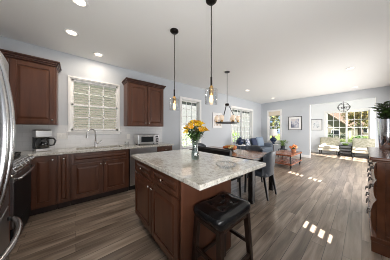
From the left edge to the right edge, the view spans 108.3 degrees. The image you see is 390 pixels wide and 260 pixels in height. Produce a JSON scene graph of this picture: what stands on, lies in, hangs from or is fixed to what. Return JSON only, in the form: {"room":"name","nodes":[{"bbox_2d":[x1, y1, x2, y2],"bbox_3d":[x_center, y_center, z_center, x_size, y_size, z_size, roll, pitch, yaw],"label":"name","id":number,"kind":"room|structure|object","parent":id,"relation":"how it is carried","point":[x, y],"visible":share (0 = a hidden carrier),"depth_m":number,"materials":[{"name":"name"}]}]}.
{"room":"kitchen","nodes":[
{"label":"kitchen","id":0,"kind":"room"},
{"bbox_2d":[0,36,260,149],"bbox_3d":[0.192,-0.114,5.079,9.510,2.740,0.150,0,0,-40],"label":"wall","id":1,"kind":"structure","parent":0,"point":[72,65],"depth_m":4.07,"materials":[{"name":"grey paint"}]},
{"bbox_2d":[0,49,61,124],"bbox_3d":[-2.776,-0.619,2.213,0.973,1.060,0.394,0,0,-40],"label":"upper cabinet","id":2,"kind":"object","parent":1,"relation":"attached to","point":[33,80],"visible":0.7,"depth_m":2.22,"materials":[{"name":"brown wood"}]},
{"bbox_2d":[15,125,161,150],"bbox_3d":[-2.096,0.129,3.039,3.040,0.435,0.012,0,0,-40],"label":"wall tile","id":3,"kind":"structure","parent":1,"relation":"attached to","point":[23,141],"depth_m":2.81,"materials":[{"name":"white tile"}]},
{"bbox_2d":[57,133,67,138],"bbox_3d":[-2.513,0.116,2.672,0.150,0.116,0.010,0,0,-40],"label":"outlet plate","id":4,"kind":"object","parent":3,"relation":"attached to","point":[59,135],"visible":1,"depth_m":2.67,"materials":[{"name":"white plastic"}]},
{"bbox_2d":[67,75,120,134],"bbox_3d":[-2.148,-0.481,3.068,0.950,1.155,0.200,0,0,-40],"label":"window","id":5,"kind":"structure","parent":1,"relation":"in","point":[71,131],"depth_m":2.97,"materials":[{"name":"white"}]},
{"bbox_2d":[74,81,115,128],"bbox_3d":[-2.183,-0.497,3.110,0.810,1.027,0.057,0,0,-40],"label":"window blind","id":6,"kind":"object","parent":5,"relation":"attached to","point":[75,83],"visible":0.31,"depth_m":3.06,"materials":[{"name":"white"}]},
{"bbox_2d":[122,77,165,126],"bbox_3d":[-1.245,-0.617,3.507,0.969,1.055,0.394,0,0,-40],"label":"upper cabinet","id":7,"kind":"object","parent":1,"relation":"attached to","point":[143,100],"visible":1,"depth_m":3.32,"materials":[{"name":"brown wood"}]},
{"bbox_2d":[179,96,200,149],"bbox_3d":[-0.162,-0.192,4.747,0.940,1.725,0.200,0,0,-40],"label":"window","id":8,"kind":"structure","parent":1,"relation":"in","point":[185,99],"depth_m":4.72,"materials":[{"name":"white wood"}]},
{"bbox_2d":[212,112,221,127],"bbox_3d":[0.887,-0.374,5.550,0.560,0.600,0.023,0,0,-40],"label":"framed picture","id":9,"kind":"object","parent":1,"relation":"attached to","point":[214,125],"visible":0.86,"depth_m":5.47,"materials":[{"name":"white paper"}]},
{"bbox_2d":[214,115,220,125],"bbox_3d":[0.888,-0.374,5.549,0.380,0.420,0.002,0,0,-40],"label":"print","id":10,"kind":"object","parent":9,"relation":"attached to","point":[215,124],"depth_m":5.54},
{"bbox_2d":[231,106,252,144],"bbox_3d":[2.267,-0.197,6.799,1.960,1.735,0.200,0,0,-40],"label":"window","id":11,"kind":"structure","parent":1,"relation":"in","point":[240,109],"depth_m":6.82,"materials":[{"name":"white wood"}]},
{"bbox_2d":[0,0,389,103],"bbox_3d":[2.592,-1.544,4.075,11.880,0.120,4.780,0,0,-40],"label":"ceiling","id":12,"kind":"structure","parent":0,"point":[280,50],"depth_m":2.31,"materials":[{"name":"white paint"}]},
{"bbox_2d":[63,28,78,36],"bbox_3d":[-1.878,-1.480,2.144,0.188,0.008,0.188,0,0,-40],"label":"recessed light","id":13,"kind":"object","parent":12,"relation":"in","point":[68,31],"visible":1,"depth_m":2.14,"materials":[{"name":"white glass"}]},
{"bbox_2d":[70,0,88,7],"bbox_3d":[-1.333,-1.480,1.623,0.188,0.008,0.188,0,0,-40],"label":"recessed light","id":14,"kind":"object","parent":12,"relation":"in","point":[80,3],"visible":1,"depth_m":1.65,"materials":[{"name":"white"}]},
{"bbox_2d":[93,52,103,56],"bbox_3d":[-1.896,-1.480,2.771,0.188,0.008,0.188,0,0,-40],"label":"recessed light","id":15,"kind":"object","parent":12,"relation":"in","point":[97,54],"visible":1,"depth_m":2.77,"materials":[{"name":"white"}]},
{"bbox_2d":[170,28,178,108],"bbox_3d":[-0.309,-0.889,2.109,0.140,1.190,0.140,0,0,-40],"label":"pendant light","id":16,"kind":"object","parent":12,"relation":"hanging from","point":[174,31],"visible":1,"depth_m":2.10,"materials":[{"name":"brown metal"}]},
{"bbox_2d":[205,0,217,103],"bbox_3d":[0.186,-0.889,1.608,0.140,1.190,0.140,0,0,-40],"label":"pendant light","id":17,"kind":"object","parent":12,"relation":"hanging from","point":[211,3],"visible":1,"depth_m":1.60,"materials":[{"name":"brown metal"}]},
{"bbox_2d":[209,85,213,94],"bbox_3d":[0.186,-0.452,1.608,0.052,0.105,0.051,0,0,-40],"label":"socket","id":18,"kind":"object","parent":17,"relation":"attached to","point":[211,90],"depth_m":1.59,"materials":[{"name":"gold metal"}]},
{"bbox_2d":[214,71,239,123],"bbox_3d":[0.820,-0.827,3.600,0.642,1.315,0.611,0,0,-40],"label":"chandelier","id":19,"kind":"object","parent":12,"relation":"hanging from","point":[233,117],"visible":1,"depth_m":3.52,"materials":[{"name":"grey metal"}]},
{"bbox_2d":[337,103,350,111],"bbox_3d":[6.761,-1.153,6.407,0.423,0.662,0.423,0,0,-40],"label":"orb chandelier","id":20,"kind":"object","parent":12,"relation":"hanging from","point":[349,106],"visible":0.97,"depth_m":6.35,"materials":[{"name":"grey metal"}]},
{"bbox_2d":[9,152,389,259],"bbox_3d":[2.592,1.296,4.075,11.880,0.080,4.780,0,0,-40],"label":"floor","id":21,"kind":"structure","parent":0,"point":[318,209],"depth_m":1.87,"materials":[{"name":"brown wood"}]},
{"bbox_2d":[8,175,13,242],"bbox_3d":[-1.925,0.819,1.008,0.700,0.875,0.525,0,0,-40],"label":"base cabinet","id":22,"kind":"object","parent":21,"relation":"on","point":[12,176],"visible":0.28,"depth_m":1.39,"materials":[{"name":"brown wood"}]},
{"bbox_2d":[0,51,22,259],"bbox_3d":[-1.334,0.376,0.525,0.860,1.760,0.910,0,0,-40],"label":"refrigerator","id":23,"kind":"object","parent":21,"relation":"on","point":[7,113],"visible":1,"depth_m":0.80,"materials":[{"name":"grey metal"}]},
{"bbox_2d":[10,152,35,240],"bbox_3d":[-2.328,0.777,1.515,0.750,0.957,0.754,0,0,-40],"label":"gas range","id":24,"kind":"object","parent":21,"relation":"on","point":[20,184],"visible":0.58,"depth_m":1.63,"materials":[{"name":"metal"}]},
{"bbox_2d":[14,154,27,161],"bbox_3d":[-2.362,0.351,1.486,0.660,0.020,0.754,0,0,-40],"label":"cooktop","id":25,"kind":"object","parent":24,"relation":"in","point":[17,158],"depth_m":1.76,"materials":[{"name":"silver metal"}]},
{"bbox_2d":[30,155,57,215],"bbox_3d":[-2.693,0.819,2.101,0.950,0.875,0.646,0,0,-40],"label":"base cabinet","id":26,"kind":"object","parent":21,"relation":"on","point":[44,174],"visible":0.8,"depth_m":2.10,"materials":[{"name":"brown wood"}]},
{"bbox_2d":[15,142,173,155],"bbox_3d":[-1.895,0.362,2.786,3.058,0.037,0.631,0,0,-40],"label":"countertop","id":27,"kind":"structure","parent":26,"relation":"on","point":[57,151],"depth_m":2.62,"materials":[{"name":"stone"}]},
{"bbox_2d":[32,130,56,151],"bbox_3d":[-2.502,0.169,2.350,0.224,0.350,0.261,0,0,32],"label":"coffee maker","id":28,"kind":"object","parent":27,"relation":"on","point":[40,138],"visible":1,"depth_m":2.27,"materials":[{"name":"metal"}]},
{"bbox_2d":[86,129,100,146],"bbox_3d":[-2.087,0.159,2.887,0.088,0.371,0.296,0,0,23],"label":"faucet","id":29,"kind":"object","parent":27,"relation":"on","point":[96,143],"visible":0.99,"depth_m":2.93,"materials":[{"name":"silver metal"}]},
{"bbox_2d":[134,134,158,144],"bbox_3d":[-1.175,0.226,3.467,0.520,0.235,0.327,0,0,-40],"label":"toaster oven","id":30,"kind":"object","parent":27,"relation":"on","point":[139,139],"visible":0.93,"depth_m":3.35,"materials":[{"name":"silver metal"}]},
{"bbox_2d":[57,154,69,208],"bbox_3d":[-2.271,0.819,2.458,0.147,0.875,0.646,0,0,-40],"label":"base cabinet","id":31,"kind":"object","parent":21,"relation":"on","point":[63,160],"visible":0.86,"depth_m":2.24,"materials":[{"name":"brown wood"}]},
{"bbox_2d":[70,149,128,205],"bbox_3d":[-1.869,0.819,2.798,0.899,0.875,0.646,0,0,-40],"label":"base cabinet","id":32,"kind":"object","parent":21,"relation":"on","point":[99,174],"visible":0.99,"depth_m":2.54,"materials":[{"name":"brown wood"}]},
{"bbox_2d":[128,147,156,189],"bbox_3d":[-1.277,0.820,3.277,0.594,0.873,0.645,0,0,-40],"label":"dishwasher","id":33,"kind":"object","parent":21,"relation":"on","point":[132,170],"visible":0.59,"depth_m":2.93,"materials":[{"name":"silver metal"}]},
{"bbox_2d":[157,145,171,151],"bbox_3d":[-0.899,0.819,3.617,0.405,0.875,0.646,0,0,-40],"label":"base cabinet","id":34,"kind":"object","parent":21,"relation":"on","point":[159,148],"visible":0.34,"depth_m":3.38,"materials":[{"name":"brown wood"}]},
{"bbox_2d":[135,159,230,259],"bbox_3d":[-0.240,0.819,1.711,0.662,0.875,1.137,0,0,-40],"label":"kitchen island","id":35,"kind":"object","parent":21,"relation":"on","point":[164,204],"visible":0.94,"depth_m":1.28,"materials":[{"name":"brown wood"}]},
{"bbox_2d":[131,149,265,190],"bbox_3d":[-0.067,0.361,1.714,0.940,0.038,1.415,0,0,-40],"label":"island countertop","id":36,"kind":"structure","parent":35,"relation":"on","point":[201,173],"depth_m":1.36,"materials":[{"name":"stone"}]},
{"bbox_2d":[194,143,205,147],"bbox_3d":[0.254,0.820,3.975,0.463,0.872,0.523,0,0,-40],"label":"dining chair","id":37,"kind":"object","parent":21,"relation":"on","point":[197,144],"visible":0.1,"depth_m":4.16,"materials":[{"name":"grey leather"}]},
{"bbox_2d":[197,146,242,196],"bbox_3d":[0.480,0.796,2.782,0.455,0.921,0.810,0,0,-40],"label":"bench","id":38,"kind":"object","parent":21,"relation":"on","point":[225,152],"visible":0.25,"depth_m":2.58,"materials":[{"name":"black leather"}]},
{"bbox_2d":[191,192,252,259],"bbox_3d":[0.228,0.923,1.164,0.434,0.666,0.330,0,0,-40],"label":"bar stool","id":39,"kind":"object","parent":21,"relation":"on","point":[220,213],"visible":1,"depth_m":1.11,"materials":[{"name":"black leather"}]},
{"bbox_2d":[189,146,273,203],"bbox_3d":[0.762,0.875,3.328,0.940,0.763,1.760,0,0,-40],"label":"dining table","id":40,"kind":"object","parent":21,"relation":"on","point":[243,154],"visible":0.48,"depth_m":2.62,"materials":[{"name":"brown wood"}]},
{"bbox_2d":[237,145,262,181],"bbox_3d":[1.331,0.820,3.403,0.523,0.872,0.463,0,0,-40],"label":"dining chair","id":41,"kind":"object","parent":21,"relation":"on","point":[251,147],"visible":0.23,"depth_m":3.52,"materials":[{"name":"grey fabric"}]},
{"bbox_2d":[236,138,272,152],"bbox_3d":[2.779,0.836,6.472,1.900,0.840,0.860,0,0,-40],"label":"sofa","id":42,"kind":"object","parent":21,"relation":"on","point":[268,147],"visible":0.2,"depth_m":6.49,"materials":[{"name":"blue fabric"}]},
{"bbox_2d":[251,138,257,145],"bbox_3d":[2.746,0.584,6.511,0.420,0.408,0.179,0,0,-36],"label":"throw pillow","id":43,"kind":"object","parent":42,"relation":"on","point":[253,140],"visible":0.77,"depth_m":6.43,"materials":[{"name":"blue fabric"}]},
{"bbox_2d":[256,137,263,145],"bbox_3d":[3.164,0.561,6.837,0.470,0.456,0.185,0,0,-26],"label":"throw pillow","id":44,"kind":"object","parent":42,"relation":"on","point":[260,141],"visible":0.84,"depth_m":6.76,"materials":[{"name":"blue fabric"}]},
{"bbox_2d":[260,146,271,151],"bbox_3d":[3.146,0.881,6.626,0.759,0.150,0.620,0,0,-40],"label":"seat cushion","id":45,"kind":"object","parent":42,"relation":"on","point":[266,148],"depth_m":6.49,"materials":[{"name":"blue fabric"}]},
{"bbox_2d":[244,151,276,200],"bbox_3d":[1.301,0.820,2.798,0.463,0.872,0.523,0,0,-40],"label":"dining chair","id":46,"kind":"object","parent":21,"relation":"on","point":[268,158],"visible":0.85,"depth_m":2.57,"materials":[{"name":"grey fabric"}]},
{"bbox_2d":[275,150,301,168],"bbox_3d":[3.270,1.026,5.054,1.200,0.459,0.656,0,0,-40],"label":"coffee table","id":47,"kind":"object","parent":21,"relation":"on","point":[290,161],"visible":0.8,"depth_m":4.86,"materials":[{"name":"brown wood"}]},
{"bbox_2d":[275,157,301,165],"bbox_3d":[3.270,1.106,5.054,1.200,0.040,0.656,0,0,-40],"label":"shelf","id":48,"kind":"object","parent":47,"relation":"attached to","point":[282,160],"depth_m":4.98,"materials":[{"name":"brown wood"}]},
{"bbox_2d":[289,144,297,151],"bbox_3d":[3.582,0.659,5.133,0.272,0.273,0.277,0,0,-40],"label":"flower pot","id":49,"kind":"object","parent":47,"relation":"on","point":[292,148],"visible":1,"depth_m":5.09,"materials":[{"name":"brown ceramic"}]},
{"bbox_2d":[318,137,339,155],"bbox_3d":[6.910,0.827,7.280,0.773,0.861,0.760,0,0,-40],"label":"armchair","id":50,"kind":"object","parent":21,"relation":"on","point":[326,143],"visible":0.9,"depth_m":7.24,"materials":[{"name":"beige fabric"}]},
{"bbox_2d":[318,145,338,148],"bbox_3d":[6.844,0.856,7.224,0.600,0.120,0.740,0,0,-40],"label":"seat cushion","id":51,"kind":"object","parent":50,"relation":"on","point":[320,146],"depth_m":7.10,"materials":[{"name":"beige fabric"}]},
{"bbox_2d":[339,145,351,156],"bbox_3d":[7.363,1.001,6.903,0.328,0.510,0.428,0,0,-40],"label":"table","id":52,"kind":"object","parent":21,"relation":"on","point":[339,145],"visible":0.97,"depth_m":6.82,"materials":[{"name":"black paint"}]},
{"bbox_2d":[352,138,374,157],"bbox_3d":[7.672,0.827,6.378,0.773,0.861,0.760,0,0,-40],"label":"armchair","id":53,"kind":"object","parent":21,"relation":"on","point":[359,145],"visible":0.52,"depth_m":6.42,"materials":[{"name":"beige fabric"}]},
{"bbox_2d":[352,147,366,150],"bbox_3d":[7.606,0.856,6.322,0.600,0.120,0.740,0,0,-40],"label":"seat cushion","id":54,"kind":"object","parent":53,"relation":"on","point":[353,148],"depth_m":6.31,"materials":[{"name":"beige fabric"}]},
{"bbox_2d":[365,147,389,257],"bbox_3d":[2.519,0.768,1.698,1.380,0.975,0.597,0,0,-40],"label":"dresser","id":55,"kind":"object","parent":21,"relation":"on","point":[378,198],"visible":1,"depth_m":1.43,"materials":[{"name":"brown wood"}]},
{"bbox_2d":[377,119,389,149],"bbox_3d":[2.831,0.060,2.072,0.196,0.440,0.196,0,0,-40],"label":"vase","id":56,"kind":"object","parent":55,"relation":"on","point":[383,125],"visible":0.9,"depth_m":2.05,"materials":[{"name":"silver metal"}]},
{"bbox_2d":[371,101,389,118],"bbox_3d":[2.835,-0.089,2.066,0.322,0.680,0.382,0,0,24],"label":"leafy branches","id":57,"kind":"object","parent":56,"relation":"in","point":[385,110],"visible":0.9,"depth_m":2.07,"materials":[{"name":"green plant"}]},
{"bbox_3d":[1.812,0.926,5.695,0.440,0.660,0.440,0,0,-40],"label":"side table","id":58,"kind":"object","parent":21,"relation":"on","visible":0},
{"bbox_2d":[236,137,243,144],"bbox_3d":[1.812,0.423,5.695,0.300,0.345,0.300,0,0,-40],"label":"ginger jar","id":59,"kind":"object","parent":58,"relation":"on","point":[239,140],"visible":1,"depth_m":5.61,"materials":[{"name":"blue ceramic"}]},
{"bbox_3d":[4.068,1.064,6.527,0.300,0.385,0.300,0,0,-40],"label":"plant stand","id":60,"kind":"object","parent":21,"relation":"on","visible":0},
{"bbox_2d":[278,140,286,148],"bbox_3d":[4.068,0.664,6.525,0.476,0.413,0.476,0,0,-40],"label":"potted plant","id":61,"kind":"object","parent":60,"relation":"on","point":[282,145],"visible":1,"depth_m":6.48,"materials":[{"name":"green plant"}]},
{"bbox_3d":[3.921,0.976,7.058,0.440,0.560,0.440,0,0,-40],"label":"side table","id":62,"kind":"object","parent":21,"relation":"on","visible":0},
{"bbox_2d":[269,129,277,143],"bbox_3d":[3.921,0.326,7.058,0.380,0.740,0.380,0,0,-40],"label":"table lamp","id":63,"kind":"object","parent":62,"relation":"on","point":[273,132],"visible":0.95,"depth_m":6.95,"materials":[{"name":"white fabric"}]},
{"bbox_2d":[261,86,389,154],"bbox_3d":[5.261,-0.114,6.331,0.150,2.740,4.480,0,0,-40],"label":"wall","id":64,"kind":"structure","parent":0,"point":[294,107],"depth_m":6.51,"materials":[{"name":"grey paint"}]},
{"bbox_2d":[267,109,281,142],"bbox_3d":[4.235,-0.197,7.507,0.200,1.735,0.760,0,0,-40],"label":"window","id":65,"kind":"structure","parent":64,"relation":"in","point":[280,110],"depth_m":7.56,"materials":[{"name":"white wood"}]},
{"bbox_2d":[269,111,279,115],"bbox_3d":[4.216,-0.874,7.491,0.050,0.229,0.570,0,0,-40],"label":"roman shade","id":66,"kind":"object","parent":65,"relation":"attached to","point":[274,113],"visible":1,"depth_m":7.46,"materials":[{"name":"beige fabric"}]},
{"bbox_2d":[288,116,301,129],"bbox_3d":[4.787,-0.324,6.755,0.023,0.640,0.550,0,0,-40],"label":"framed picture","id":67,"kind":"object","parent":64,"relation":"attached to","point":[294,123],"visible":1,"depth_m":6.74,"materials":[{"name":"black"}]},
{"bbox_2d":[291,119,298,127],"bbox_3d":[4.786,-0.324,6.755,0.002,0.420,0.330,0,0,-40],"label":"print","id":68,"kind":"object","parent":67,"relation":"attached to","point":[294,122],"depth_m":6.75},
{"bbox_2d":[295,154,309,157],"bbox_3d":[4.457,1.196,7.154,0.016,0.120,2.154,0,0,-40],"label":"baseboard","id":69,"kind":"structure","parent":64,"relation":"attached to","point":[298,155],"depth_m":6.50,"materials":[{"name":"white wood"}]},
{"bbox_2d":[309,105,310,157],"bbox_3d":[5.213,0.056,6.388,0.162,2.400,0.016,0,0,-40],"label":"trim","id":70,"kind":"structure","parent":64,"relation":"attached to","point":[309,105],"depth_m":6.41,"materials":[{"name":"white wood"}]},
{"bbox_2d":[375,97,375,146],"bbox_3d":[6.393,0.056,4.992,0.162,2.400,0.016,0,0,-40],"label":"trim","id":71,"kind":"structure","parent":64,"relation":"attached to","point":[375,97],"depth_m":4.94,"materials":[{"name":"white paint"}]},
{"bbox_2d":[311,98,374,153],"bbox_3d":[7.420,-0.114,7.449,0.150,2.740,3.700,0,0,-40],"label":"wall","id":72,"kind":"structure","parent":0,"point":[317,110],"depth_m":7.57,"materials":[{"name":"white paint"}]},
{"bbox_2d":[311,119,321,129],"bbox_3d":[6.862,-0.294,7.972,0.023,0.620,0.500,0,0,-40],"label":"framed picture","id":73,"kind":"object","parent":72,"relation":"attached to","point":[316,124],"visible":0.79,"depth_m":7.97,"materials":[{"name":"grey paper"}]},
{"bbox_2d":[313,121,318,127],"bbox_3d":[6.861,-0.294,7.971,0.002,0.380,0.260,0,0,-40],"label":"print","id":74,"kind":"object","parent":73,"relation":"attached to","point":[315,123],"depth_m":7.98},
{"bbox_2d":[311,149,368,156],"bbox_3d":[7.356,1.191,7.395,0.016,0.130,3.400,0,0,-40],"label":"baseboard","id":75,"kind":"structure","parent":72,"relation":"attached to","point":[323,151],"depth_m":7.36,"materials":[{"name":"white wood"}]},
{"bbox_2d":[324,108,372,144],"bbox_3d":[7.659,-0.137,7.127,0.200,1.775,1.700,0,0,-40],"label":"window","id":76,"kind":"structure","parent":72,"relation":"in","point":[370,110],"depth_m":7.12,"materials":[{"name":"white wood"}]},
{"label":"outside","id":77,"kind":"structure","parent":0,"visible":0},
{"bbox_2d":[270,134,367,142],"bbox_3d":[14.340,1.631,18.665,74.000,0.150,90.000,0,0,-40],"label":"ground","id":78,"kind":"structure","parent":77,"point":[278,136],"depth_m":27.53,"materials":[{"name":"green plant"}]},
{"bbox_2d":[74,84,115,128],"bbox_3d":[-10.177,-1.804,8.092,9.700,6.720,7.300,0,0,-40],"label":"house","id":79,"kind":"structure","parent":78,"relation":"on","point":[109,125],"depth_m":7.79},
{"bbox_2d":[182,131,193,146],"bbox_3d":[-0.493,0.762,10.832,1.868,1.640,1.886,0,0,-40],"label":"bush","id":80,"kind":"object","parent":78,"relation":"on","point":[183,131],"visible":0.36,"depth_m":11.02,"materials":[{"name":"green plant"}]},
{"bbox_2d":[182,101,248,146],"bbox_3d":[0.808,-1.754,19.340,18.600,6.620,8.300,0,0,-40],"label":"house","id":81,"kind":"structure","parent":78,"relation":"on","point":[245,120],"depth_m":13.75,"materials":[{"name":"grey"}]},
{"bbox_2d":[270,115,279,136],"bbox_3d":[6.996,-0.490,12.449,2.850,4.106,2.775,0,0,-40],"label":"tree","id":82,"kind":"object","parent":78,"relation":"on","point":[272,118],"visible":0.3,"depth_m":12.14,"materials":[{"name":"green plant"}]},
{"bbox_2d":[328,114,353,139],"bbox_3d":[26.432,-1.354,29.145,10.800,5.820,8.400,0,0,-40],"label":"house","id":83,"kind":"structure","parent":78,"relation":"on","point":[330,116],"depth_m":24.12,"materials":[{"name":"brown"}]},
{"bbox_2d":[330,113,367,135],"bbox_3d":[45.946,-1.854,40.137,10.800,6.820,16.800,0,0,-40],"label":"house","id":84,"kind":"structure","parent":78,"relation":"on","point":[354,132],"depth_m":37.37,"materials":[{"name":"brown"}]},
{"bbox_2d":[341,112,367,134],"bbox_3d":[34.589,-2.507,29.950,5.868,8.138,5.794,0,0,-40],"label":"tree","id":85,"kind":"object","parent":78,"relation":"on","point":[357,125],"visible":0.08,"depth_m":29.97,"materials":[{"name":"green plant"}]},
{"bbox_2d":[343,111,367,136],"bbox_3d":[20.747,-1.146,17.329,4.370,5.417,4.057,0,0,-40],"label":"tree","id":86,"kind":"object","parent":78,"relation":"on","point":[364,114],"visible":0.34,"depth_m":17.35,"materials":[{"name":"green plant"}]},
{"bbox_2d":[348,135,367,142],"bbox_3d":[18.610,1.051,15.927,2.066,1.076,1.991,0,0,-40],"label":"bush","id":87,"kind":"object","parent":78,"relation":"on","point":[358,136],"visible":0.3,"depth_m":16.01,"materials":[{"name":"green plant"}]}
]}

